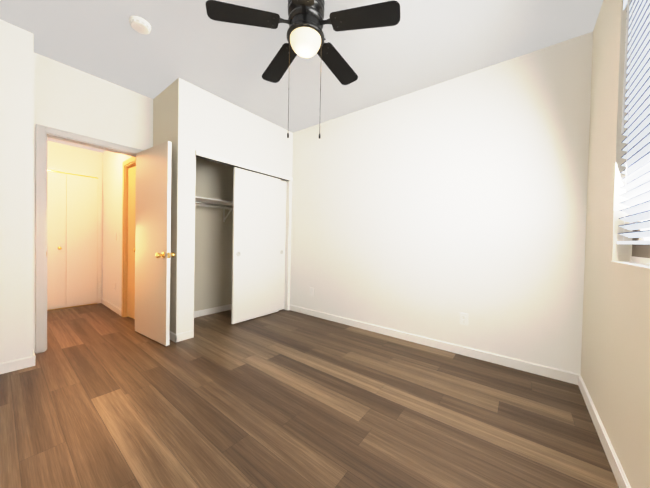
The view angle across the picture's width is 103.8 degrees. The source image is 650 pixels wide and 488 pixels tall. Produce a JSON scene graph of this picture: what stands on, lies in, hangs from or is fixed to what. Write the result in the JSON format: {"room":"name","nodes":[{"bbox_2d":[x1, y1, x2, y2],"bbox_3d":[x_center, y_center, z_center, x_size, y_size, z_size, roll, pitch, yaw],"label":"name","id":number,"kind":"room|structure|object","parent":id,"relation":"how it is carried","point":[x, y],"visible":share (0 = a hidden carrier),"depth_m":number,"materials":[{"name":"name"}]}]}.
{"room":"empty bedroom","nodes":[
{"label":"empty bedroom","id":0,"kind":"room"},
{"bbox_2d":[0,20,32,362],"bbox_3d":[-2.735,-0.357,2.048,0.435,2.740,0.487,2,1,38],"label":"wall","id":1,"kind":"structure","parent":0,"point":[16,192],"depth_m":2.04,"materials":[{"name":"white paint"}]},
{"bbox_2d":[0,353,35,373],"bbox_3d":[-2.571,0.976,1.949,0.015,0.085,0.470,2,1,38],"label":"baseboard","id":2,"kind":"structure","parent":1,"relation":"attached to","point":[5,367],"depth_m":2.06,"materials":[{"name":"white paint"}]},
{"bbox_2d":[47,141,102,309],"bbox_3d":[-3.636,-0.260,4.230,0.115,2.440,3.367,2,1,38],"label":"wall","id":3,"kind":"structure","parent":0,"point":[70,158],"depth_m":3.88,"materials":[{"name":"white paint"}]},
{"bbox_2d":[47,171,97,310],"bbox_3d":[-4.077,-0.041,3.509,0.073,2.005,1.437,2,1,38],"label":"bifold closet door","id":4,"kind":"structure","parent":3,"relation":"in","point":[72,244],"depth_m":3.85,"materials":[{"name":"white paint"}]},
{"bbox_2d":[48,167,101,303],"bbox_3d":[-4.094,-0.068,3.524,0.034,2.060,1.540,2,1,38],"label":"door frame","id":5,"kind":"structure","parent":3,"relation":"attached to","point":[99,268],"depth_m":4.11,"materials":[{"name":"white paint"}]},
{"bbox_2d":[48,138,105,152],"bbox_3d":[-2.946,-1.659,3.768,2.070,0.400,3.852,2,1,38],"label":"ceiling","id":6,"kind":"structure","parent":0,"point":[74,145],"depth_m":3.81,"materials":[{"name":"grey paint"}]},
{"bbox_2d":[33,52,152,352],"bbox_3d":[-1.912,-0.362,3.372,0.115,2.740,2.615,2,1,38],"label":"wall","id":7,"kind":"structure","parent":0,"point":[70,99],"depth_m":2.56,"materials":[{"name":"white paint"}]},
{"bbox_2d":[36,124,142,353],"bbox_3d":[-2.658,-0.050,2.943,0.792,2.101,0.955,2,1,38],"label":"door frame","id":8,"kind":"structure","parent":7,"relation":"attached to","point":[44,133],"depth_m":2.38,"materials":[{"name":"grey paint"}]},
{"bbox_2d":[135,141,174,345],"bbox_3d":[-1.843,-0.008,2.751,0.739,2.030,0.178,2,1,38],"label":"bedroom door","id":9,"kind":"structure","parent":7,"relation":"in","point":[154,254],"depth_m":2.67,"materials":[{"name":"beige paint"}]},
{"bbox_2d":[102,151,133,308],"bbox_3d":[-2.891,-0.236,3.653,1.770,2.440,0.115,2,1,38],"label":"wall","id":10,"kind":"structure","parent":0,"point":[112,221],"depth_m":3.79,"materials":[{"name":"white paint"}]},
{"bbox_2d":[101,298,120,315],"bbox_3d":[-3.217,0.933,3.825,1.105,0.085,0.013,2,1,38],"label":"baseboard","id":11,"kind":"structure","parent":10,"relation":"attached to","point":[114,308],"depth_m":3.74,"materials":[{"name":"white paint"}]},
{"bbox_2d":[127,166,135,318],"bbox_3d":[-2.452,-0.012,3.300,0.533,1.996,0.111,2,1,38],"label":"hall door","id":12,"kind":"structure","parent":10,"relation":"in","point":[131,241],"depth_m":3.38,"materials":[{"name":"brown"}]},
{"bbox_2d":[153,78,283,333],"bbox_3d":[-1.301,-0.352,3.508,0.686,2.740,1.652,2,1,38],"label":"wall","id":13,"kind":"structure","parent":0,"point":[213,262],"depth_m":3.56,"materials":[{"name":"beige paint"}]},
{"bbox_2d":[194,304,231,317],"bbox_3d":[-1.341,0.973,3.605,0.573,0.085,1.549,2,1,38],"label":"baseboard","id":14,"kind":"structure","parent":13,"relation":"attached to","point":[204,312],"depth_m":3.68,"materials":[{"name":"white paint"}]},
{"bbox_2d":[195,196,232,221],"bbox_3d":[-1.416,-0.461,3.663,0.300,0.278,1.540,2,1,38],"label":"shelf","id":15,"kind":"object","parent":13,"relation":"attached to","point":[212,203],"visible":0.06,"depth_m":3.50,"materials":[{"name":"white wood"}]},
{"bbox_2d":[176,78,292,333],"bbox_3d":[-1.073,-0.345,3.334,0.115,2.740,1.649,2,1,38],"label":"wall","id":16,"kind":"structure","parent":0,"point":[210,123],"depth_m":2.88,"materials":[{"name":"white paint"}]},
{"bbox_2d":[170,331,179,342],"bbox_3d":[-1.830,0.975,2.869,0.701,0.085,0.013,2,1,38],"label":"baseboard","id":17,"kind":"structure","parent":16,"relation":"attached to","point":[174,337],"depth_m":2.68,"materials":[{"name":"white paint"}]},
{"bbox_2d":[196,155,284,180],"bbox_3d":[-1.017,-0.994,3.368,0.094,0.029,1.406,2,1,38],"label":"track rail","id":18,"kind":"object","parent":16,"relation":"attached to","point":[231,166],"visible":0.02,"depth_m":3.16,"materials":[{"name":"silver metal"}]},
{"bbox_2d":[194,150,292,271],"bbox_3d":[-1.019,0.000,3.401,0.135,2.051,1.475,2,1,38],"label":"trim","id":19,"kind":"structure","parent":16,"relation":"attached to","point":[209,156],"depth_m":3.14,"materials":[{"name":"white paint"}]},
{"bbox_2d":[231,167,280,323],"bbox_3d":[-0.919,0.025,3.499,0.033,1.969,0.768,2,1,38],"label":"slider","id":20,"kind":"object","parent":16,"relation":"hanging from","point":[256,244],"visible":1,"depth_m":3.44,"materials":[{"name":"white paint"}]},
{"bbox_2d":[279,180,286,309],"bbox_3d":[-0.861,0.024,3.643,0.033,1.969,0.782,2,1,38],"label":"slider","id":21,"kind":"object","parent":16,"relation":"hanging from","point":[282,246],"visible":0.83,"depth_m":3.90,"materials":[{"name":"white paint"}]},
{"bbox_2d":[0,0,602,132],"bbox_3d":[-0.336,-1.728,1.907,4.331,0.100,3.602,2,1,38],"label":"ceiling","id":22,"kind":"structure","parent":0,"point":[421,44],"depth_m":2.15,"materials":[{"name":"grey paint"}]},
{"bbox_2d":[129,16,150,33],"bbox_3d":[-1.425,-1.679,1.965,0.140,0.042,0.140,2,1,38],"label":"smoke detector","id":23,"kind":"object","parent":22,"relation":"attached to","point":[140,25],"visible":1,"depth_m":1.94,"materials":[{"name":"white plastic"}]},
{"bbox_2d":[206,0,399,138],"bbox_3d":[-0.115,-1.201,1.788,1.212,0.939,1.166,2,1,38],"label":"ceiling fan","id":24,"kind":"object","parent":22,"relation":"hanging from","point":[305,21],"visible":1,"depth_m":1.67,"materials":[{"name":"black metal"}]},
{"bbox_2d":[0,303,618,487],"bbox_3d":[-1.287,1.085,2.487,6.401,0.100,3.852,2,1,38],"label":"floor","id":25,"kind":"structure","parent":0,"point":[99,395],"depth_m":1.60,"materials":[{"name":"brown wood"}]},
{"bbox_2d":[290,32,592,374],"bbox_3d":[0.516,-0.312,3.220,4.146,2.740,0.115,2,1,38],"label":"wall","id":26,"kind":"structure","parent":0,"point":[433,211],"depth_m":2.50,"materials":[{"name":"white paint"}]},
{"bbox_2d":[287,305,580,384],"bbox_3d":[0.714,1.024,2.969,3.228,0.085,0.042,2,1,38],"label":"baseboard","id":27,"kind":"structure","parent":26,"relation":"attached to","point":[522,365],"depth_m":2.53,"materials":[{"name":"white paint"}]},
{"bbox_2d":[460,313,467,325],"bbox_3d":[1.358,0.735,2.491,0.070,0.115,0.008,2,1,38],"label":"outlet","id":28,"kind":"object","parent":26,"relation":"attached to","point":[463,318],"visible":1,"depth_m":2.49,"materials":[{"name":"white plastic"}]},
{"bbox_2d":[581,0,649,487],"bbox_3d":[1.091,-0.259,0.669,0.115,2.740,3.217,2,1,38],"label":"wall","id":29,"kind":"structure","parent":0,"point":[615,362],"depth_m":1.39,"materials":[{"name":"beige paint"}]},
{"bbox_2d":[576,374,630,487],"bbox_3d":[1.046,1.066,0.771,0.015,0.085,3.030,2,1,38],"label":"baseboard","id":30,"kind":"structure","parent":29,"relation":"attached to","point":[622,481],"depth_m":1.37,"materials":[{"name":"white paint"}]},
{"bbox_2d":[611,219,649,268],"bbox_3d":[1.145,-0.605,0.731,0.115,1.407,1.550,2,1,38],"label":"window","id":31,"kind":"structure","parent":29,"relation":"in","point":[640,253],"depth_m":1.23,"materials":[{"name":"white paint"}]},
{"bbox_2d":[617,0,649,244],"bbox_3d":[1.125,-0.652,0.743,0.071,1.309,1.534,2,1,38],"label":"window blinds","id":32,"kind":"object","parent":29,"relation":"attached to","point":[636,156],"visible":1,"depth_m":1.21,"materials":[{"name":"grey plastic"}]}
]}

